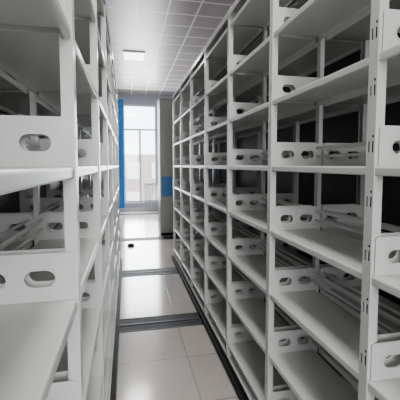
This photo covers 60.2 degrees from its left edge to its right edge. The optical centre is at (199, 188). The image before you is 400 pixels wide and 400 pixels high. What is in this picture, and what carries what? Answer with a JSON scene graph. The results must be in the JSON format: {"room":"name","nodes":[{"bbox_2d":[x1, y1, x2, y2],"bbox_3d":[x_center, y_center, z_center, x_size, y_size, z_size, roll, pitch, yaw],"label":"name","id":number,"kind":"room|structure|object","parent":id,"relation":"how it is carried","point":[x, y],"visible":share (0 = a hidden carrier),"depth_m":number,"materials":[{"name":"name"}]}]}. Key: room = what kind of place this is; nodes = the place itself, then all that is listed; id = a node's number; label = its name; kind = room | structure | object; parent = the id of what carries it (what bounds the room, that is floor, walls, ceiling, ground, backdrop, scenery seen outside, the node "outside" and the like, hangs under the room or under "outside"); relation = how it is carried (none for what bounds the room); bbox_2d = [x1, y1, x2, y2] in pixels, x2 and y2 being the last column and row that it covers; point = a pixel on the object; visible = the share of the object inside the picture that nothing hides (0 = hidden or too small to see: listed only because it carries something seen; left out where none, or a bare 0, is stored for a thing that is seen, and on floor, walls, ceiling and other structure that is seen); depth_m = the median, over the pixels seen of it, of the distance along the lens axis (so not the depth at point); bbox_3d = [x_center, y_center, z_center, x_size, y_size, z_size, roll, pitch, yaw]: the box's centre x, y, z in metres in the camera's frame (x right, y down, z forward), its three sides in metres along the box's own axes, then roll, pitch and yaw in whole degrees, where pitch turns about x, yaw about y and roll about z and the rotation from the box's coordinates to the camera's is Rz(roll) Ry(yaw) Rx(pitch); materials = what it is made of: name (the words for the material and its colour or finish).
{"room":"archive storage room","nodes":[
{"label":"archive storage room","id":0,"kind":"room"},
{"bbox_2d":[83,94,203,207],"bbox_3d":[-2.223,-1.331,12.858,8.600,4.250,0.200,-1,4,-12],"label":"wall","id":1,"kind":"structure","parent":0,"point":[131,99],"depth_m":12.69,"materials":[{"name":"paint"}]},
{"bbox_2d":[119,207,157,210],"bbox_3d":[-2.200,0.747,12.898,8.200,0.100,0.015,-1,4,-12],"label":"baseboard","id":2,"kind":"structure","parent":1,"relation":"attached to","point":[120,209],"depth_m":12.83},
{"bbox_2d":[123,104,157,203],"bbox_3d":[-2.217,-1.285,12.786,1.300,3.630,0.210,-1,4,-12],"label":"window","id":3,"kind":"structure","parent":1,"relation":"in","point":[154,106],"depth_m":12.82,"materials":[{"name":"white plastic"}]},
{"bbox_2d":[106,0,235,95],"bbox_3d":[-0.546,-2.950,4.802,8.600,0.100,16.400,-1,4,-12],"label":"ceiling","id":4,"kind":"structure","parent":0,"point":[172,35],"depth_m":6.89,"materials":[{"name":"tile"}]},
{"bbox_2d":[118,98,124,207],"bbox_3d":[-2.992,-1.270,12.391,0.600,3.954,0.087,-1,4,-12],"label":"curtain","id":5,"kind":"object","parent":4,"relation":"hanging from","point":[120,100],"visible":0.33,"depth_m":12.42,"materials":[{"name":"blue fabric"}]},
{"bbox_2d":[123,50,144,60],"bbox_3d":[-1.543,-3.109,8.063,0.500,0.035,0.600,-1,4,-12],"label":"ceiling lamp","id":6,"kind":"object","parent":4,"relation":"attached to","point":[127,55],"depth_m":7.97,"materials":[{"name":"white plastic"}]},
{"bbox_2d":[116,210,238,399],"bbox_3d":[-0.546,1.389,5.104,8.600,0.100,16.400,-1,4,-12],"label":"floor","id":7,"kind":"structure","parent":0,"point":[176,363],"depth_m":3.33,"materials":[{"name":"tile"}]},
{"bbox_2d":[0,0,121,399],"bbox_3d":[-1.083,0.013,2.968,0.690,2.918,5.940,-1,4,-12],"label":"shelving unit","id":8,"kind":"object","parent":7,"relation":"on","point":[61,261],"visible":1,"depth_m":1.11,"materials":[{"name":"paint"}]},
{"bbox_2d":[119,213,157,214],"bbox_3d":[-1.995,0.860,11.932,8.000,0.008,0.284,-1,4,-12],"label":"rail","id":9,"kind":"object","parent":7,"relation":"on","point":[133,213],"visible":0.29,"depth_m":11.90,"materials":[{"name":"black"}]},
{"bbox_2d":[122,267,177,276],"bbox_3d":[-0.629,1.308,5.491,8.000,0.008,0.324,-1,4,-12],"label":"rail","id":10,"kind":"object","parent":7,"relation":"on","point":[171,270],"visible":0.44,"depth_m":5.42,"materials":[{"name":"black"}]},
{"bbox_2d":[143,182,157,210],"bbox_3d":[-1.766,0.291,12.597,0.580,1.050,0.120,-1,4,-12],"label":"radiator","id":11,"kind":"object","parent":7,"relation":"on","point":[144,184],"visible":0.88,"depth_m":12.53,"materials":[{"name":"metal"}]},
{"bbox_2d":[119,312,202,332],"bbox_3d":[-0.260,1.429,3.753,8.000,0.008,0.304,-1,4,-12],"label":"rail","id":12,"kind":"object","parent":7,"relation":"on","point":[185,319],"visible":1,"depth_m":3.70,"materials":[{"name":"black"}]},
{"bbox_2d":[120,236,201,240],"bbox_3d":[-1.146,1.138,7.931,8.000,0.008,0.284,-1,4,-12],"label":"rail","id":13,"kind":"object","parent":7,"relation":"on","point":[166,237],"visible":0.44,"depth_m":7.93,"materials":[{"name":"black"}]},
{"bbox_2d":[157,98,202,235],"bbox_3d":[-0.484,-0.513,8.454,1.060,3.230,0.648,-1,4,-12],"label":"column","id":14,"kind":"structure","parent":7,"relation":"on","point":[164,105],"depth_m":8.13,"materials":[{"name":"grey"}]},
{"bbox_2d":[172,0,399,399],"bbox_3d":[0.440,-0.009,3.289,0.690,2.918,5.940,-1,4,-12],"label":"shelving unit","id":15,"kind":"object","parent":7,"relation":"on","point":[292,278],"visible":1,"depth_m":2.07,"materials":[{"name":"paint"}]},
{"label":"outside","id":16,"kind":"structure","parent":0,"visible":0},
{"bbox_3d":[-2.070,4.100,10.092,80.000,0.200,100.000,-1,4,-12],"label":"ground","id":17,"kind":"structure","parent":16,"visible":0},
{"bbox_2d":[125,154,154,200],"bbox_3d":[-0.467,-0.447,33.656,15.000,5.600,6.050,-1,4,-12],"label":"neighbouring building","id":18,"kind":"structure","parent":17,"relation":"on","point":[132,185],"depth_m":29.54,"materials":[{"name":"white"}]}
]}

